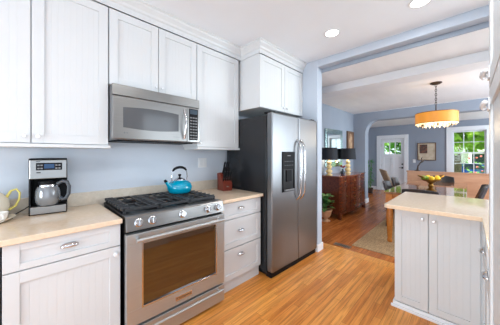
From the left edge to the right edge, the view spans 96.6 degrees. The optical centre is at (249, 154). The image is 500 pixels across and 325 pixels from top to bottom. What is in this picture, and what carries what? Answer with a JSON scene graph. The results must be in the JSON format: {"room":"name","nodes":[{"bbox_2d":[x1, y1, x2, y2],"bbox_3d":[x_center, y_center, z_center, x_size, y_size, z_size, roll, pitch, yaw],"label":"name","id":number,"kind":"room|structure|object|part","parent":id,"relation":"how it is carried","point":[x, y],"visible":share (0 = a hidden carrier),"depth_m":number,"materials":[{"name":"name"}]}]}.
{"room":"kitchen","nodes":[
{"label":"kitchen","id":0,"kind":"room"},
{"bbox_2d":[0,103,352,206],"bbox_3d":[-0.493,0.014,2.923,0.129,2.650,9.720,0,0,44],"label":"wall","id":1,"kind":"structure","parent":0,"point":[122,165],"depth_m":2.13,"materials":[{"name":"blue paint"}]},
{"bbox_2d":[0,0,110,148],"bbox_3d":[-1.522,-0.616,1.552,0.322,1.130,0.891,0,0,44],"label":"upper cabinet","id":2,"kind":"object","parent":1,"relation":"attached to","point":[54,53],"visible":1,"depth_m":1.54,"materials":[{"name":"white wood"}]},
{"bbox_3d":[-1.593,-0.626,1.306,0.020,1.094,0.434,0,0,44],"label":"door","id":3,"kind":"part","parent":2,"relation":"part of","materials":[{"name":"white wood"}]},
{"bbox_3d":[-1.520,-0.063,1.550,0.282,0.024,0.891,0,0,44],"label":"light rail","id":4,"kind":"part","parent":2,"relation":"part of","materials":[{"name":"white wood"}]},
{"bbox_3d":[-1.285,-0.626,1.620,0.020,1.094,0.433,0,0,44],"label":"door","id":5,"kind":"part","parent":2,"relation":"part of","materials":[{"name":"white wood"}]},
{"bbox_2d":[8,179,216,213],"bbox_3d":[-1.344,0.387,1.951,0.020,0.140,2.900,0,0,44],"label":"backsplash","id":6,"kind":"structure","parent":1,"relation":"attached to","point":[92,197],"depth_m":1.98,"materials":[{"name":"beige stone"}]},
{"bbox_2d":[108,8,195,99],"bbox_3d":[-0.935,-0.874,2.150,0.322,0.615,0.800,0,0,44],"label":"upper cabinet","id":7,"kind":"object","parent":1,"relation":"attached to","point":[143,55],"visible":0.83,"depth_m":2.00,"materials":[{"name":"white wood"}]},
{"bbox_3d":[-0.990,-0.871,1.920,0.020,0.605,0.391,0,0,44],"label":"door","id":8,"kind":"part","parent":7,"relation":"part of","materials":[{"name":"white wood"}]},
{"bbox_2d":[108,83,198,144],"bbox_3d":[-0.900,-0.336,2.108,0.420,0.446,0.782,0,0,44],"label":"microwave","id":9,"kind":"object","parent":7,"relation":"attached to","point":[135,115],"visible":0.98,"depth_m":1.93,"materials":[{"name":"grey metal"}]},
{"bbox_3d":[-0.850,-0.297,1.960,0.032,0.341,0.640,0,0,44],"label":"door","id":10,"kind":"part","parent":9,"relation":"part of","materials":[{"name":"metal"}]},
{"bbox_3d":[-0.808,-0.515,2.018,0.045,0.087,0.782,0,0,44],"label":"vent panel","id":11,"kind":"part","parent":9,"relation":"part of","materials":[{"name":"metal"}]},
{"bbox_3d":[-0.620,-0.296,2.133,0.055,0.292,0.020,0,0,44],"label":"handle","id":12,"kind":"part","parent":9,"relation":"part of","materials":[{"name":"silver metal"}]},
{"bbox_3d":[-0.565,-0.302,2.229,0.005,0.310,0.100,0,0,44],"label":"control panel","id":13,"kind":"part","parent":9,"relation":"part of","materials":[{"name":"black plastic"}]},
{"bbox_3d":[-0.709,-0.871,2.206,0.020,0.605,0.399,0,0,44],"label":"door","id":14,"kind":"part","parent":7,"relation":"part of","materials":[{"name":"white wood"}]},
{"bbox_2d":[198,158,206,167],"bbox_3d":[-0.583,0.096,2.733,0.008,0.116,0.120,0,0,44],"label":"outlet plate","id":15,"kind":"object","parent":1,"relation":"attached to","point":[202,162],"visible":1,"depth_m":2.73,"materials":[{"name":"white plastic"}]},
{"bbox_2d":[183,44,239,149],"bbox_3d":[-0.438,-0.620,2.656,0.322,1.122,0.611,0,0,44],"label":"upper cabinet","id":16,"kind":"object","parent":1,"relation":"attached to","point":[216,72],"visible":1,"depth_m":2.54,"materials":[{"name":"white wood"}]},
{"bbox_3d":[-0.436,-0.071,2.654,0.282,0.024,0.611,0,0,44],"label":"light rail","id":17,"kind":"part","parent":16,"relation":"part of","materials":[{"name":"white wood"}]},
{"bbox_2d":[238,53,302,117],"bbox_3d":[0.231,-0.869,3.107,0.644,0.625,0.925,0,0,44],"label":"upper cabinet","id":18,"kind":"object","parent":1,"relation":"attached to","point":[265,84],"visible":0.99,"depth_m":2.78,"materials":[{"name":"white wood"}]},
{"bbox_3d":[0.278,-0.866,2.751,0.020,0.615,0.479,0,0,44],"label":"door","id":19,"kind":"part","parent":18,"relation":"part of","materials":[{"name":"white wood"}]},
{"bbox_3d":[0.603,-0.866,3.082,0.020,0.615,0.436,0,0,44],"label":"door","id":20,"kind":"part","parent":18,"relation":"part of","materials":[{"name":"white wood"}]},
{"bbox_2d":[325,128,342,166],"bbox_3d":[2.019,-0.161,5.334,0.840,0.890,0.030,0,0,-43],"label":"wall mirror","id":21,"kind":"object","parent":1,"relation":"attached to","point":[333,138],"visible":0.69,"depth_m":5.33,"materials":[{"name":"clear glass"}]},
{"bbox_2d":[327,133,340,161],"bbox_3d":[2.016,-0.161,5.338,0.640,0.660,0.020,0,0,-43],"label":"mirror glass","id":22,"kind":"object","parent":21,"relation":"attached to","point":[333,139],"depth_m":5.37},
{"bbox_2d":[346,131,353,147],"bbox_3d":[2.762,-0.361,6.118,0.050,0.560,0.440,0,0,44],"label":"wall art","id":23,"kind":"object","parent":1,"relation":"attached to","point":[349,135],"visible":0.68,"depth_m":6.06},
{"bbox_3d":[2.755,-0.361,6.125,0.030,0.520,0.400,0,0,44],"label":"panel","id":24,"kind":"part","parent":23,"relation":"part of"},
{"bbox_2d":[322,50,488,98],"bbox_3d":[2.576,-1.103,2.726,4.545,0.115,0.300,0,0,44],"label":"ceiling beam","id":25,"kind":"structure","parent":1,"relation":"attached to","point":[479,60],"depth_m":2.97,"materials":[{"name":"paint"}]},
{"bbox_2d":[95,0,306,72],"bbox_3d":[-1.372,-1.246,1.240,0.388,0.130,5.846,0,0,44],"label":"trim","id":26,"kind":"structure","parent":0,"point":[140,9],"depth_m":2.33,"materials":[{"name":"white wood"}]},
{"bbox_2d":[92,0,488,67],"bbox_3d":[-0.627,-1.351,0.515,3.296,0.080,6.096,0,0,44],"label":"ceiling","id":27,"kind":"structure","parent":0,"point":[297,27],"depth_m":2.14,"materials":[{"name":"paint"}]},
{"bbox_2d":[324,29,339,36],"bbox_3d":[0.883,-1.308,2.395,0.164,0.006,0.164,0,0,44],"label":"recessed light","id":28,"kind":"object","parent":27,"relation":"in","point":[332,32],"visible":1,"depth_m":2.40,"materials":[{"name":"white plastic"}]},
{"bbox_2d":[408,0,430,8],"bbox_3d":[1.458,-1.308,1.909,0.164,0.006,0.164,0,0,44],"label":"recessed light","id":29,"kind":"object","parent":27,"relation":"in","point":[413,4],"visible":1,"depth_m":1.93,"materials":[{"name":"white plastic"}]},
{"bbox_2d":[180,189,437,324],"bbox_3d":[2.090,1.369,2.573,5.265,0.060,12.840,0,0,44],"label":"floor","id":30,"kind":"structure","parent":0,"point":[328,286],"depth_m":2.20,"materials":[{"name":"brown wood"}]},
{"bbox_2d":[0,247,1,324],"bbox_3d":[-1.798,0.898,1.008,0.691,0.881,0.916,0,0,44],"label":"base cabinet","id":31,"kind":"object","parent":30,"relation":"on","point":[0,247],"visible":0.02,"depth_m":1.18,"materials":[{"name":"wood"}]},
{"bbox_2d":[0,203,122,246],"bbox_3d":[-1.600,0.441,1.196,0.669,0.032,1.464,0,0,44],"label":"countertop","id":32,"kind":"structure","parent":31,"relation":"on","point":[22,228],"depth_m":1.38,"materials":[{"name":"beige stone"}]},
{"bbox_2d":[0,214,15,221],"bbox_3d":[-1.667,0.412,1.357,0.284,0.025,0.334,0,0,44],"label":"serving tray","id":33,"kind":"object","parent":32,"relation":"on","point":[10,216],"visible":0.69,"depth_m":1.47,"materials":[{"name":"beige ceramic"}]},
{"bbox_2d":[0,211,8,222],"bbox_3d":[-1.542,0.386,1.373,0.088,0.058,0.080,0,0,-15],"label":"teacup","id":34,"kind":"object","parent":33,"relation":"on","point":[3,214],"visible":0.94,"depth_m":1.37,"materials":[{"name":"white ceramic"}]},
{"bbox_2d":[0,188,20,210],"bbox_3d":[-1.697,0.303,1.425,0.294,0.231,0.199,0,0,-9],"label":"teapot","id":35,"kind":"object","parent":33,"relation":"on","point":[5,203],"visible":0.87,"depth_m":1.47,"materials":[{"name":"beige ceramic"}]},
{"bbox_2d":[16,158,70,215],"bbox_3d":[-1.566,0.225,1.575,0.470,0.400,0.189,0,0,-39],"label":"coffee maker","id":36,"kind":"object","parent":32,"relation":"on","point":[49,186],"visible":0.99,"depth_m":1.60,"materials":[{"name":"black plastic"}]},
{"bbox_3d":[-1.471,0.197,1.621,0.108,0.030,0.108,0,0,-39],"label":"lid","id":37,"kind":"part","parent":36,"relation":"part of","materials":[{"name":"black plastic"}]},
{"bbox_3d":[-1.472,0.364,1.635,0.199,0.005,0.088,0,0,-39],"label":"warming plate","id":38,"kind":"part","parent":36,"relation":"part of","materials":[{"name":"metal"}]},
{"bbox_3d":[-1.440,0.083,1.598,0.140,0.052,0.004,0,0,-38],"label":"control panel","id":39,"kind":"part","parent":36,"relation":"part of","materials":[{"name":"black plastic"}]},
{"bbox_3d":[-1.373,0.259,1.639,0.090,0.154,0.024,0,0,-17],"label":"handle","id":40,"kind":"part","parent":36,"relation":"part of","materials":[{"name":"grey plastic"}]},
{"bbox_2d":[2,224,119,324],"bbox_3d":[-1.285,0.898,1.530,0.691,0.881,0.536,0,0,44],"label":"base cabinet","id":41,"kind":"object","parent":30,"relation":"on","point":[73,278],"visible":0.91,"depth_m":1.29,"materials":[{"name":"white wood"}]},
{"bbox_3d":[-1.066,0.534,1.315,0.020,0.141,0.532,0,0,44],"label":"drawer","id":42,"kind":"part","parent":41,"relation":"part of","materials":[{"name":"white wood"}]},
{"bbox_3d":[-1.049,0.525,1.299,0.027,0.026,0.085,0,0,44],"label":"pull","id":43,"kind":"part","parent":41,"relation":"part of","materials":[{"name":"silver metal"}]},
{"bbox_2d":[104,190,224,324],"bbox_3d":[-0.736,0.858,1.961,0.800,0.963,0.758,0,0,-44],"label":"gas range","id":44,"kind":"object","parent":30,"relation":"on","point":[172,245],"visible":0.93,"depth_m":1.70,"materials":[{"name":"silver metal"}]},
{"bbox_3d":[-0.753,0.465,1.515,0.058,0.058,0.041,0,0,-44],"label":"control knob","id":45,"kind":"part","parent":44,"relation":"part of","materials":[{"name":"silver metal"}]},
{"bbox_3d":[-0.687,0.465,1.578,0.058,0.058,0.041,0,0,-44],"label":"control knob","id":46,"kind":"part","parent":44,"relation":"part of","materials":[{"name":"silver metal"}]},
{"bbox_2d":[104,193,212,216],"bbox_3d":[-0.797,0.424,2.024,0.800,0.015,0.584,0,0,-44],"label":"cooktop","id":47,"kind":"object","parent":44,"relation":"in","point":[107,205],"depth_m":1.84,"materials":[{"name":"black metal"}]},
{"bbox_3d":[-0.559,0.464,1.776,0.800,0.106,0.100,0,0,-44],"label":"control panel","id":48,"kind":"part","parent":44,"relation":"part of","materials":[{"name":"metal"}]},
{"bbox_3d":[-0.536,0.841,1.753,0.800,0.616,0.045,0,0,-44],"label":"oven door","id":49,"kind":"part","parent":44,"relation":"part of","materials":[{"name":"metal"}]},
{"bbox_2d":[164,166,191,193],"bbox_3d":[-0.716,0.248,2.258,0.246,0.270,0.275,0,0,-7],"label":"kettle","id":50,"kind":"object","parent":44,"relation":"on","point":[179,185],"visible":1,"depth_m":2.19,"materials":[{"name":"teal metal"}]},
{"bbox_3d":[-0.784,0.297,2.160,0.058,0.103,0.101,0,0,30],"label":"spout","id":51,"kind":"part","parent":50,"relation":"part of","materials":[{"name":"blue metal"}]},
{"bbox_3d":[-0.718,0.140,2.273,0.029,0.054,0.189,0,0,30],"label":"handle","id":52,"kind":"part","parent":50,"relation":"part of","materials":[{"name":"black plastic"}]},
{"bbox_3d":[-0.519,0.824,1.746,0.627,0.452,0.014,0,0,-44],"label":"window trim","id":53,"kind":"part","parent":44,"relation":"part of","materials":[{"name":"silver metal"}]},
{"bbox_3d":[-0.498,0.564,1.713,0.710,0.027,0.070,0,0,-44],"label":"handle","id":54,"kind":"part","parent":44,"relation":"part of","materials":[{"name":"metal"}]},
{"bbox_3d":[-0.536,1.238,1.753,0.800,0.142,0.045,0,0,-44],"label":"warming drawer","id":55,"kind":"part","parent":44,"relation":"part of","materials":[{"name":"metal"}]},
{"bbox_3d":[-0.521,0.465,1.737,0.058,0.058,0.041,0,0,-44],"label":"control knob","id":56,"kind":"part","parent":44,"relation":"part of","materials":[{"name":"silver metal"}]},
{"bbox_3d":[-0.502,1.189,1.724,0.710,0.021,0.048,0,0,-44],"label":"handle","id":57,"kind":"part","parent":44,"relation":"part of","materials":[{"name":"metal"}]},
{"bbox_2d":[221,197,259,292],"bbox_3d":[-0.308,0.898,2.513,0.706,0.881,0.555,0,0,44],"label":"base cabinet","id":58,"kind":"object","parent":30,"relation":"on","point":[242,218],"visible":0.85,"depth_m":2.27,"materials":[{"name":"white wood"}]},
{"bbox_2d":[197,188,262,203],"bbox_3d":[-0.298,0.441,2.501,0.696,0.032,0.566,0,0,44],"label":"countertop","id":59,"kind":"structure","parent":58,"relation":"on","point":[234,195],"depth_m":2.39,"materials":[{"name":"beige stone"}]},
{"bbox_2d":[217,162,231,190],"bbox_3d":[-0.304,0.253,2.692,0.132,0.344,0.151,0,0,-37],"label":"knife block","id":60,"kind":"object","parent":59,"relation":"on","point":[224,183],"visible":1,"depth_m":2.65,"materials":[{"name":"brown wood"}]},
{"bbox_3d":[-0.083,0.549,2.291,0.020,0.156,0.551,0,0,44],"label":"drawer","id":61,"kind":"part","parent":58,"relation":"part of","materials":[{"name":"white wood"}]},
{"bbox_3d":[-0.083,1.073,2.291,0.020,0.297,0.551,0,0,44],"label":"drawer","id":62,"kind":"part","parent":58,"relation":"part of","materials":[{"name":"white wood"}]},
{"bbox_3d":[-0.083,0.775,2.291,0.020,0.279,0.551,0,0,44],"label":"drawer","id":63,"kind":"part","parent":58,"relation":"part of","materials":[{"name":"white wood"}]},
{"bbox_2d":[227,111,316,277],"bbox_3d":[0.330,0.430,2.968,0.945,1.818,0.862,0,0,-44],"label":"refrigerator","id":64,"kind":"object","parent":30,"relation":"on","point":[276,158],"visible":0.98,"depth_m":2.60,"materials":[{"name":"silver metal"}]},
{"bbox_3d":[0.389,0.408,2.586,0.497,1.738,0.078,0,0,-44],"label":"freezer door","id":65,"kind":"part","parent":64,"relation":"part of","materials":[{"name":"metal"}]},
{"bbox_3d":[0.590,0.179,2.683,0.026,0.740,0.090,0,0,-44],"label":"handle","id":66,"kind":"part","parent":64,"relation":"part of","materials":[{"name":"silver metal"}]},
{"bbox_3d":[0.647,0.179,2.739,0.026,0.740,0.090,0,0,-44],"label":"handle","id":67,"kind":"part","parent":64,"relation":"part of","materials":[{"name":"silver metal"}]},
{"bbox_3d":[0.730,0.408,2.918,0.442,1.738,0.078,0,0,-44],"label":"fridge door","id":68,"kind":"part","parent":64,"relation":"part of","materials":[{"name":"metal"}]},
{"bbox_2d":[322,193,333,221],"bbox_3d":[1.536,1.070,4.522,0.405,0.538,0.442,0,0,-19],"label":"potted plant","id":69,"kind":"object","parent":30,"relation":"on","point":[326,212],"visible":0.77,"depth_m":4.46,"materials":[{"name":"green plant"}]},
{"bbox_3d":[1.537,1.222,4.518,0.256,0.235,0.256,0,0,44],"label":"pot","id":70,"kind":"part","parent":69,"relation":"part of","materials":[{"name":"ceramic"}]},
{"bbox_2d":[334,242,350,248],"bbox_3d":[1.364,1.336,3.286,0.240,0.006,0.100,0,0,44],"label":"floor vent","id":71,"kind":"object","parent":30,"relation":"in","point":[335,243],"visible":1,"depth_m":3.28,"materials":[{"name":"grey metal"}]},
{"bbox_2d":[322,171,365,219],"bbox_3d":[2.266,0.891,5.246,0.528,0.895,1.577,0,0,44],"label":"sideboard","id":72,"kind":"object","parent":30,"relation":"on","point":[347,190],"visible":0.94,"depth_m":4.81,"materials":[{"name":"brown wood"}]},
{"bbox_2d":[322,148,337,174],"bbox_3d":[1.749,0.144,4.919,0.366,0.600,0.366,0,0,44],"label":"table lamp","id":73,"kind":"object","parent":72,"relation":"on","point":[328,154],"visible":0.96,"depth_m":4.79,"materials":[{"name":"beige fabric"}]},
{"bbox_3d":[1.749,-0.024,4.919,0.366,0.265,0.366,0,0,44],"label":"lamp shade","id":74,"kind":"part","parent":73,"relation":"part of","materials":[{"name":"black fabric"}]},
{"bbox_2d":[340,165,344,174],"bbox_3d":[2.094,0.333,5.023,0.107,0.222,0.108,0,0,23],"label":"bud vase","id":75,"kind":"object","parent":72,"relation":"on","point":[342,172],"visible":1,"depth_m":4.99,"materials":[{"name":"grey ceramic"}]},
{"bbox_3d":[2.003,0.556,4.726,0.031,0.165,0.339,0,0,44],"label":"drawer","id":76,"kind":"part","parent":72,"relation":"part of","materials":[{"name":"brown wood"}]},
{"bbox_3d":[2.003,0.919,4.726,0.031,0.520,0.339,0,0,44],"label":"door","id":77,"kind":"part","parent":72,"relation":"part of","materials":[{"name":"brown wood"}]},
{"bbox_2d":[340,148,355,172],"bbox_3d":[2.419,0.144,5.502,0.366,0.600,0.366,0,0,44],"label":"table lamp","id":78,"kind":"object","parent":72,"relation":"on","point":[346,153],"visible":0.98,"depth_m":5.38,"materials":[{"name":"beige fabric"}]},
{"bbox_3d":[2.419,-0.024,5.502,0.366,0.265,0.366,0,0,44],"label":"lamp shade","id":79,"kind":"part","parent":78,"relation":"part of","materials":[{"name":"black fabric"}]},
{"bbox_3d":[2.427,0.556,5.088,0.050,0.153,0.616,0,0,44],"label":"drawer","id":80,"kind":"part","parent":72,"relation":"part of","materials":[{"name":"brown wood"}]},
{"bbox_3d":[2.427,0.729,5.088,0.050,0.168,0.616,0,0,44],"label":"drawer","id":81,"kind":"part","parent":72,"relation":"part of","materials":[{"name":"brown wood"}]},
{"bbox_3d":[2.427,0.911,5.088,0.050,0.173,0.616,0,0,44],"label":"drawer","id":82,"kind":"part","parent":72,"relation":"part of","materials":[{"name":"brown wood"}]},
{"bbox_3d":[2.427,1.097,5.088,0.050,0.173,0.616,0,0,44],"label":"drawer","id":83,"kind":"part","parent":72,"relation":"part of","materials":[{"name":"brown wood"}]},
{"bbox_3d":[2.781,0.556,5.517,0.031,0.165,0.339,0,0,44],"label":"drawer","id":84,"kind":"part","parent":72,"relation":"part of","materials":[{"name":"brown wood"}]},
{"bbox_3d":[2.781,0.919,5.517,0.031,0.520,0.339,0,0,44],"label":"door","id":85,"kind":"part","parent":72,"relation":"part of","materials":[{"name":"brown wood"}]},
{"bbox_2d":[368,160,376,192],"bbox_3d":[4.220,0.736,7.879,0.491,1.207,0.463,0,0,17],"label":"bamboo plant","id":86,"kind":"object","parent":30,"relation":"on","point":[370,189],"visible":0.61,"depth_m":7.82,"materials":[{"name":"green plant"}]},
{"bbox_2d":[352,214,394,256],"bbox_3d":[3.015,1.335,3.557,1.785,0.008,2.500,0,0,44],"label":"area rug","id":87,"kind":"object","parent":30,"relation":"on","point":[375,240],"visible":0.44,"depth_m":3.42,"materials":[{"name":"carpet"}]},
{"bbox_2d":[382,181,393,225],"bbox_3d":[2.809,0.918,4.180,0.554,0.822,0.440,0,0,44],"label":"dining chair","id":88,"kind":"object","parent":87,"relation":"on","point":[387,185],"visible":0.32,"depth_m":4.37,"materials":[{"name":"fabric"}]},
{"bbox_3d":[2.675,0.682,4.312,0.177,0.350,0.431,0,0,44],"label":"backrest","id":89,"kind":"part","parent":88,"relation":"part of","materials":[{"name":"leather"}]},
{"bbox_2d":[391,177,399,218],"bbox_3d":[3.264,0.908,4.643,0.554,0.842,0.440,0,0,44],"label":"dining chair","id":90,"kind":"object","parent":87,"relation":"on","point":[395,181],"visible":0.28,"depth_m":4.82,"materials":[{"name":"fabric"}]},
{"bbox_3d":[3.130,0.672,4.775,0.178,0.370,0.431,0,0,44],"label":"backrest","id":91,"kind":"part","parent":90,"relation":"part of","materials":[{"name":"leather"}]},
{"bbox_2d":[401,189,438,194],"bbox_3d":[2.464,0.898,3.193,0.440,0.862,0.554,0,0,44],"label":"dining chair","id":92,"kind":"object","parent":87,"relation":"on","point":[403,190],"visible":0.2,"depth_m":2.99,"materials":[{"name":"wood"}]},
{"bbox_2d":[383,180,467,241],"bbox_3d":[3.137,0.943,3.871,0.920,0.768,2.180,0,0,44],"label":"dining table","id":93,"kind":"object","parent":87,"relation":"on","point":[444,188],"visible":0.4,"depth_m":3.59,"materials":[{"name":"brown wood"}]},
{"bbox_3d":[2.144,0.958,3.417,0.094,0.738,0.094,0,0,44],"label":"leg","id":94,"kind":"part","parent":93,"relation":"part of","materials":[{"name":"brown wood"}]},
{"bbox_2d":[417,175,444,191],"bbox_3d":[2.800,0.432,3.445,0.447,0.253,0.237,0,0,-6],"label":"fruit bowl","id":95,"kind":"object","parent":93,"relation":"on","point":[431,182],"visible":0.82,"depth_m":3.41,"materials":[{"name":"gold metal"}]},
{"bbox_3d":[2.800,0.399,3.445,0.296,0.047,0.237,0,0,-6],"label":"dish","id":96,"kind":"part","parent":95,"relation":"part of","materials":[{"name":"gold metal"}]},
{"bbox_2d":[433,175,454,182],"bbox_3d":[3.959,0.888,4.628,0.440,0.882,0.554,0,0,44],"label":"dining chair","id":97,"kind":"object","parent":87,"relation":"on","point":[445,178],"visible":0.18,"depth_m":4.72,"materials":[{"name":"leather"}]},
{"bbox_2d":[475,184,488,198],"bbox_3d":[3.462,0.893,3.608,0.584,0.872,0.440,0,0,44],"label":"dining chair","id":98,"kind":"object","parent":87,"relation":"on","point":[484,188],"visible":0.32,"depth_m":3.34,"materials":[{"name":"fabric"}]},
{"bbox_2d":[379,169,392,208],"bbox_3d":[3.437,0.840,5.269,0.654,1.002,0.440,0,0,14],"label":"dining chair","id":99,"kind":"object","parent":30,"relation":"on","point":[384,173],"visible":0.38,"depth_m":5.19,"materials":[{"name":"brown fabric"}]},
{"bbox_3d":[3.254,0.604,5.316,0.276,0.530,0.431,0,0,14],"label":"backrest","id":100,"kind":"part","parent":99,"relation":"part of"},
{"bbox_2d":[391,209,482,324],"bbox_3d":[1.706,0.898,2.025,0.586,0.881,0.729,0,0,44],"label":"base cabinet","id":101,"kind":"object","parent":30,"relation":"on","point":[439,262],"visible":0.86,"depth_m":1.77,"materials":[{"name":"white wood"}]},
{"bbox_3d":[1.371,0.880,1.898,0.232,0.806,0.020,0,0,44],"label":"door","id":102,"kind":"part","parent":101,"relation":"part of","materials":[{"name":"white wood"}]},
{"bbox_3d":[1.701,1.315,2.041,0.556,0.048,0.714,0,0,44],"label":"baseboard","id":103,"kind":"part","parent":101,"relation":"part of","materials":[{"name":"white wood"}]},
{"bbox_3d":[1.562,0.880,1.710,0.291,0.806,0.020,0,0,44],"label":"door","id":104,"kind":"part","parent":101,"relation":"part of","materials":[{"name":"white wood"}]},
{"bbox_2d":[478,230,488,324],"bbox_3d":[1.583,0.898,1.086,0.647,0.881,0.834,0,0,44],"label":"base cabinet","id":105,"kind":"object","parent":30,"relation":"on","point":[485,273],"visible":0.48,"depth_m":1.34,"materials":[{"name":"white wood"}]},
{"bbox_2d":[384,192,488,254],"bbox_3d":[1.664,0.441,1.558,1.240,0.032,1.645,0,0,44],"label":"countertop","id":106,"kind":"structure","parent":105,"relation":"on","point":[474,209],"depth_m":1.86,"materials":[{"name":"beige stone"}]},
{"bbox_3d":[1.509,0.617,1.452,0.027,0.026,0.100,0,0,44],"label":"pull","id":107,"kind":"part","parent":105,"relation":"part of","materials":[{"name":"silver metal"}]},
{"bbox_3d":[1.525,0.574,1.435,0.020,0.206,0.412,0,0,44],"label":"drawer","id":108,"kind":"part","parent":105,"relation":"part of","materials":[{"name":"white wood"}]},
{"bbox_3d":[1.525,0.955,1.435,0.020,0.544,0.412,0,0,44],"label":"door","id":109,"kind":"part","parent":105,"relation":"part of","materials":[{"name":"white wood"}]},
{"bbox_3d":[1.216,0.617,1.154,0.027,0.026,0.100,0,0,44],"label":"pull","id":110,"kind":"part","parent":105,"relation":"part of","materials":[{"name":"silver metal"}]},
{"bbox_3d":[1.232,0.574,1.137,0.020,0.206,0.412,0,0,44],"label":"drawer","id":111,"kind":"part","parent":105,"relation":"part of","materials":[{"name":"white wood"}]},
{"bbox_3d":[1.232,0.955,1.137,0.020,0.544,0.412,0,0,44],"label":"door","id":112,"kind":"part","parent":105,"relation":"part of","materials":[{"name":"white wood"}]},
{"bbox_2d":[479,0,499,324],"bbox_3d":[0.999,0.015,0.490,0.671,2.648,0.800,0,0,44],"label":"pantry cabinet","id":113,"kind":"object","parent":30,"relation":"on","point":[493,71],"visible":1,"depth_m":0.88,"materials":[{"name":"white wood"}]},
{"bbox_3d":[0.789,-0.777,0.697,0.020,0.968,0.796,0,0,44],"label":"door","id":114,"kind":"part","parent":113,"relation":"part of","materials":[{"name":"white wood"}]},
{"bbox_3d":[0.789,0.488,0.697,0.020,1.542,0.796,0,0,44],"label":"door","id":115,"kind":"part","parent":113,"relation":"part of","materials":[{"name":"white wood"}]},
{"bbox_2d":[368,132,368,183],"bbox_3d":[3.707,-0.011,7.889,0.120,2.700,2.750,0,0,44],"label":"wall","id":116,"kind":"structure","parent":0,"point":[368,132],"depth_m":8.80,"materials":[{"name":"blue paint"}]},
{"bbox_2d":[291,5,488,244],"bbox_3d":[1.421,0.014,2.685,3.176,2.650,0.130,0,0,44],"label":"wall","id":117,"kind":"structure","parent":0,"point":[312,72],"depth_m":2.83,"materials":[{"name":"paint"}]},
{"bbox_2d":[315,242,322,251],"bbox_3d":[0.682,1.289,3.410,0.855,0.100,0.158,0,0,44],"label":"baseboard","id":118,"kind":"structure","parent":117,"relation":"attached to","point":[320,245],"depth_m":3.09,"materials":[{"name":"white wood"}]},
{"bbox_2d":[322,21,488,72],"bbox_3d":[1.806,-1.189,2.387,2.210,0.052,0.013,0,0,44],"label":"trim","id":119,"kind":"structure","parent":117,"relation":"attached to","point":[480,26],"depth_m":2.41,"materials":[{"name":"blue painted wood"}]},
{"bbox_2d":[322,27,489,113],"bbox_3d":[3.304,-1.276,3.466,4.785,0.230,3.624,0,0,44],"label":"ceiling","id":120,"kind":"structure","parent":0,"point":[467,85],"depth_m":3.52,"materials":[{"name":"paint"}]},
{"bbox_2d":[415,81,458,127],"bbox_3d":[2.991,-0.801,3.580,0.552,0.720,0.552,0,0,44],"label":"chandelier","id":121,"kind":"object","parent":120,"relation":"hanging from","point":[436,117],"visible":1,"depth_m":3.42,"materials":[{"name":"orange fabric"}]},
{"bbox_3d":[2.991,-0.589,3.580,0.540,0.165,0.540,0,0,44],"label":"lamp shade","id":122,"kind":"part","parent":121,"relation":"part of","materials":[{"name":"orange fabric"}]},
{"bbox_2d":[353,98,488,199],"bbox_3d":[4.412,-0.011,5.093,5.245,2.700,0.250,0,0,44],"label":"wall","id":123,"kind":"structure","parent":0,"point":[362,122],"depth_m":5.44,"materials":[{"name":"blue paint"}]},
{"bbox_2d":[414,158,424,170],"bbox_3d":[4.073,0.218,5.373,0.126,0.342,0.182,0,0,-18],"label":"sculpture","id":124,"kind":"object","parent":123,"relation":"on","point":[417,169],"visible":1,"depth_m":5.37,"materials":[{"name":"brown metal"}]},
{"bbox_2d":[369,118,488,185],"bbox_3d":[6.505,-0.011,7.152,5.145,2.700,0.120,0,0,44],"label":"wall","id":125,"kind":"structure","parent":0,"point":[416,135],"depth_m":7.72,"materials":[{"name":"paint"},{"name":"drywall"}]},
{"bbox_2d":[381,139,403,189],"bbox_3d":[5.291,0.373,8.291,0.745,1.920,0.106,0,0,44],"label":"door","id":126,"kind":"structure","parent":125,"relation":"in","point":[392,150],"depth_m":8.28,"materials":[{"name":"white wood"}]},
{"bbox_3d":[5.317,-0.246,8.308,0.540,0.430,0.004,0,0,44],"label":"pane","id":127,"kind":"part","parent":126,"relation":"part of","materials":[{"name":"clear glass"}]},
{"bbox_2d":[377,134,407,189],"bbox_3d":[5.268,0.304,8.265,1.010,2.070,0.028,0,0,44],"label":"trim","id":128,"kind":"structure","parent":125,"relation":"attached to","point":[405,136],"depth_m":8.33,"materials":[{"name":"white wood"}]},
{"bbox_2d":[417,142,435,160],"bbox_3d":[5.989,-0.111,7.551,0.500,0.600,0.030,0,0,44],"label":"framed picture","id":129,"kind":"object","parent":125,"relation":"attached to","point":[427,151],"visible":1,"depth_m":7.55},
{"bbox_2d":[446,125,488,172],"bbox_3d":[6.711,-0.106,6.831,1.030,1.550,0.052,0,0,44],"label":"trim","id":130,"kind":"structure","parent":125,"relation":"attached to","point":[449,130],"depth_m":7.05,"materials":[{"name":"white wood"}]},
{"bbox_2d":[452,130,485,172],"bbox_3d":[6.772,-0.066,6.892,0.750,1.370,0.065,0,0,44],"label":"window","id":131,"kind":"structure","parent":125,"relation":"in","point":[468,147],"depth_m":6.88,"materials":[{"name":"clear glass"}]},
{"bbox_3d":[6.784,-0.399,6.905,0.750,0.705,0.030,0,0,44],"label":"sash","id":132,"kind":"part","parent":131,"relation":"part of","materials":[{"name":"white wood"}]},
{"bbox_3d":[6.784,-0.399,6.905,0.670,0.625,0.004,0,0,44],"label":"pane","id":133,"kind":"part","parent":131,"relation":"part of","materials":[{"name":"clear glass"}]},
{"bbox_3d":[6.760,0.267,6.880,0.750,0.705,0.030,0,0,44],"label":"sash","id":134,"kind":"part","parent":131,"relation":"part of","materials":[{"name":"white wood"}]},
{"bbox_3d":[6.760,0.267,6.880,0.670,0.625,0.004,0,0,44],"label":"pane","id":135,"kind":"part","parent":131,"relation":"part of","materials":[{"name":"clear glass"}]},
{"bbox_2d":[370,99,488,127],"bbox_3d":[5.542,-1.176,6.086,5.265,0.200,2.750,0,0,44],"label":"ceiling","id":136,"kind":"structure","parent":0,"point":[480,114],"depth_m":6.78,"materials":[{"name":"paint"}]}
]}

